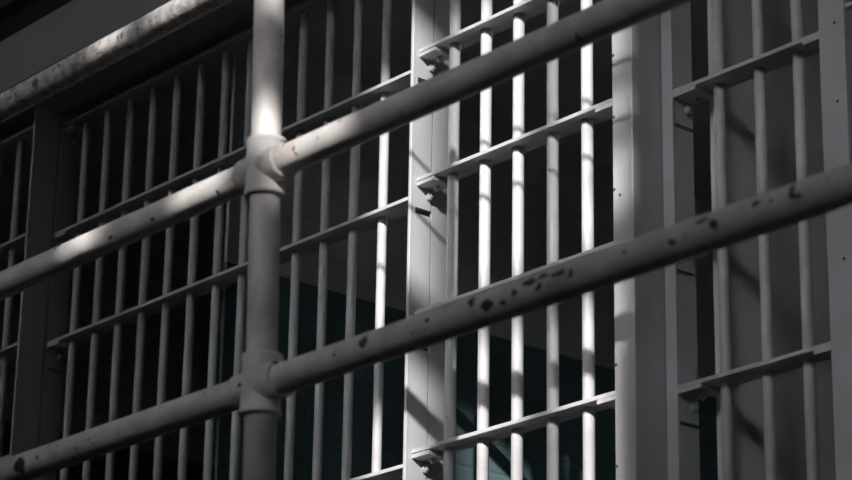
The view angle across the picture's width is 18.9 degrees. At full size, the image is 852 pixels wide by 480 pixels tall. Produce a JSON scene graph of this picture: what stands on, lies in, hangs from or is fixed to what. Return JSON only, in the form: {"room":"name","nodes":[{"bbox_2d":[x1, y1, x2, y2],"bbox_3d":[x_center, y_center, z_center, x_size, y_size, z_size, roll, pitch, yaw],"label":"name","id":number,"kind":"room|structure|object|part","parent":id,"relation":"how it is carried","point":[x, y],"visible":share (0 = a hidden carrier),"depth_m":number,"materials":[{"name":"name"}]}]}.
{"room":"prison interior","nodes":[
{"label":"prison interior","id":0,"kind":"room"},
{"bbox_2d":[0,0,72,41],"bbox_3d":[0.857,-2.076,5.651,0.100,2.250,12.000,17,-25,-37],"label":"wall","id":1,"kind":"structure","parent":0,"point":[39,9],"depth_m":7.59,"materials":[{"name":"grey paint"}]},
{"bbox_2d":[0,229,222,479],"bbox_3d":[-0.528,1.168,7.949,2.625,2.050,0.012,17,-25,-37],"label":"wall","id":2,"kind":"structure","parent":0,"point":[199,377],"depth_m":7.87,"materials":[{"name":"paint"}]},
{"bbox_2d":[0,0,711,289],"bbox_3d":[1.637,-0.704,5.882,2.700,0.150,12.000,17,-25,-37],"label":"ceiling","id":3,"kind":"structure","parent":0,"point":[569,64],"depth_m":6.73,"materials":[{"name":"paint"}]},
{"bbox_2d":[0,0,38,22],"bbox_3d":[0.619,-1.349,5.187,0.050,0.060,12.000,17,-25,-37],"label":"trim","id":4,"kind":"structure","parent":3,"relation":"attached to","point":[8,8],"depth_m":7.14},
{"bbox_2d":[214,49,717,479],"bbox_3d":[0.510,0.773,6.797,2.625,2.050,0.012,17,-25,-37],"label":"wall","id":5,"kind":"structure","parent":0,"point":[535,161],"depth_m":6.58,"materials":[{"name":"paint"}]},
{"bbox_2d":[0,0,253,141],"bbox_3d":[0.533,-1.025,4.998,0.200,0.150,12.000,17,-25,-37],"label":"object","id":6,"kind":"structure","parent":5,"relation":"attached to","point":[76,25],"depth_m":6.46,"materials":[{"name":"paint"}]},
{"bbox_2d":[707,0,835,479],"bbox_3d":[1.548,0.378,5.645,2.625,2.050,0.012,17,-25,-37],"label":"wall","id":7,"kind":"structure","parent":0,"point":[748,415],"depth_m":4.97,"materials":[{"name":"paint"}]},
{"bbox_3d":[0.113,0.911,3.956,1.210,0.140,12.000,17,-25,-37],"label":"floor","id":8,"kind":"structure","parent":0,"visible":0},
{"bbox_2d":[9,107,59,479],"bbox_3d":[-1.016,0.617,6.415,0.074,2.035,0.009,17,-25,-37],"label":"steel post","id":9,"kind":"object","parent":8,"relation":"on","point":[32,320],"visible":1,"depth_m":6.58,"materials":[{"name":"metal"}]},
{"bbox_2d":[0,124,59,459],"bbox_3d":[-1.239,0.708,6.686,0.059,2.000,0.716,17,-25,-37],"label":"gate","id":10,"kind":"object","parent":9,"relation":"attached to","point":[17,142],"visible":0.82,"depth_m":6.76,"materials":[{"name":"metal"}]},
{"bbox_2d":[0,0,851,479],"bbox_3d":[0.041,-0.402,3.647,0.110,2.121,7.400,17,-25,-37],"label":"pipe railing","id":11,"kind":"object","parent":8,"relation":"on","point":[264,379],"visible":1,"depth_m":3.73,"materials":[{"name":"metal"}]},
{"bbox_3d":[0.044,-0.543,3.698,0.046,0.046,7.400,17,-25,-37],"label":"rail","id":12,"kind":"part","parent":11,"relation":"part of","materials":[{"name":"metal"}]},
{"bbox_3d":[-0.240,-0.295,3.959,0.047,2.121,0.094,17,-25,-37],"label":"post","id":13,"kind":"part","parent":11,"relation":"part of","materials":[{"name":"metal"}]},
{"bbox_3d":[0.038,-0.215,3.580,0.046,0.046,7.400,17,-25,-37],"label":"rail","id":14,"kind":"part","parent":11,"relation":"part of","materials":[{"name":"metal"}]},
{"bbox_3d":[0.032,0.110,3.463,0.046,0.046,7.400,17,-25,-37],"label":"rail","id":15,"kind":"part","parent":11,"relation":"part of","materials":[{"name":"metal"}]},
{"bbox_2d":[403,0,449,479],"bbox_3d":[0.000,0.243,5.322,0.107,2.035,0.008,17,-25,-37],"label":"channel","id":16,"kind":"object","parent":8,"relation":"on","point":[424,386],"visible":0.6,"depth_m":5.39,"materials":[{"name":"paint"}]},
{"bbox_2d":[279,132,407,358],"bbox_3d":[-0.164,0.019,5.691,0.060,0.448,0.454,17,-25,-37],"label":"bars","id":17,"kind":"object","parent":16,"relation":"attached to","point":[326,236],"depth_m":5.72,"materials":[{"name":"paint"}]},
{"bbox_2d":[282,0,410,141],"bbox_3d":[-0.162,-0.433,5.860,0.060,0.346,0.473,17,-25,-37],"label":"bars","id":18,"kind":"object","parent":16,"relation":"attached to","point":[301,12],"depth_m":5.89,"materials":[{"name":"paint"}]},
{"bbox_2d":[341,361,402,479],"bbox_3d":[-0.090,0.401,5.453,0.060,0.270,0.205,17,-25,-37],"label":"bars","id":19,"kind":"object","parent":16,"relation":"attached to","point":[396,472],"depth_m":5.50,"materials":[{"name":"paint"}]},
{"bbox_3d":[-0.016,0.237,5.307,0.049,2.035,0.006,17,-25,-37],"label":"plate","id":20,"kind":"part","parent":16,"relation":"part of","materials":[{"name":"paint"}]},
{"bbox_3d":[0.023,0.250,5.340,0.047,2.035,0.006,17,-25,-37],"label":"plate","id":21,"kind":"part","parent":16,"relation":"part of","materials":[{"name":"paint"}]},
{"bbox_2d":[412,0,614,479],"bbox_3d":[0.193,0.161,5.092,0.064,2.000,0.613,17,-25,-37],"label":"bars","id":22,"kind":"object","parent":16,"relation":"attached to","point":[450,47],"visible":0.67,"depth_m":5.16,"materials":[{"name":"paint"}]},
{"bbox_3d":[0.372,-0.256,5.016,0.050,0.009,0.066,17,-25,-37],"label":"keeper plate","id":23,"kind":"part","parent":22,"relation":"part of","materials":[{"name":"metal"}]},
{"bbox_3d":[0.362,0.304,4.815,0.050,0.009,0.066,17,-25,-37],"label":"keeper plate","id":24,"kind":"part","parent":22,"relation":"part of","materials":[{"name":"metal"}]},
{"bbox_2d":[612,14,667,479],"bbox_3d":[0.412,0.082,4.853,0.111,2.035,0.054,17,-25,-37],"label":"steel post","id":25,"kind":"object","parent":8,"relation":"on","point":[638,202],"visible":0.83,"depth_m":4.84,"materials":[{"name":"metal"}]},
{"bbox_2d":[844,1,851,162],"bbox_3d":[0.973,-0.134,4.231,0.059,2.000,0.645,17,-25,-37],"label":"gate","id":26,"kind":"object","parent":8,"relation":"on","point":[848,5],"visible":0.96,"depth_m":4.57,"materials":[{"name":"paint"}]},
{"bbox_3d":[1.715,1.396,5.233,3.000,0.140,12.000,17,-25,-37],"label":"floor","id":27,"kind":"structure","parent":0,"visible":0},
{"bbox_2d":[35,114,78,479],"bbox_3d":[-0.961,0.632,6.454,0.056,2.035,0.012,17,-25,-37],"label":"channel","id":28,"kind":"object","parent":27,"relation":"on","point":[64,203],"visible":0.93,"depth_m":6.61,"materials":[{"name":"paint"}]},
{"bbox_2d":[47,195,248,437],"bbox_3d":[-0.669,0.211,6.252,0.060,0.448,0.859,17,-25,-37],"label":"bars","id":29,"kind":"object","parent":28,"relation":"attached to","point":[68,342],"depth_m":6.24,"materials":[{"name":"paint"}]},
{"bbox_2d":[54,27,252,241],"bbox_3d":[-0.666,-0.241,6.419,0.060,0.346,0.849,17,-25,-37],"label":"bars","id":30,"kind":"object","parent":28,"relation":"attached to","point":[79,126],"depth_m":6.42,"materials":[{"name":"paint"}]},
{"bbox_2d":[661,1,699,479],"bbox_3d":[0.482,0.083,4.852,0.056,2.035,0.029,17,-25,-37],"label":"channel","id":31,"kind":"object","parent":27,"relation":"on","point":[683,449],"visible":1,"depth_m":4.86,"materials":[{"name":"paint"}]},
{"bbox_3d":[0.492,0.081,4.845,0.050,2.035,0.006,17,-25,-37],"label":"plate","id":32,"kind":"part","parent":31,"relation":"part of","materials":[{"name":"paint"}]},
{"bbox_2d":[673,0,830,479],"bbox_3d":[0.613,0.046,4.701,0.064,2.006,0.376,17,-25,-37],"label":"bars","id":33,"kind":"object","parent":31,"relation":"attached to","point":[714,85],"visible":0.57,"depth_m":4.71,"materials":[{"name":"paint"}]},
{"bbox_3d":[0.725,-0.361,4.708,0.054,0.009,0.039,17,-25,-37],"label":"keeper plate","id":34,"kind":"part","parent":33,"relation":"part of","materials":[{"name":"metal"}]},
{"bbox_3d":[0.715,0.199,4.507,0.054,0.009,0.039,17,-25,-37],"label":"keeper plate","id":35,"kind":"part","parent":33,"relation":"part of","materials":[{"name":"metal"}]},
{"bbox_2d":[818,0,851,479],"bbox_3d":[0.750,-0.023,4.545,0.057,2.035,0.060,17,-25,-37],"label":"steel post","id":36,"kind":"object","parent":27,"relation":"on","point":[834,20],"visible":1,"depth_m":4.54,"materials":[{"name":"metal"}]}
]}

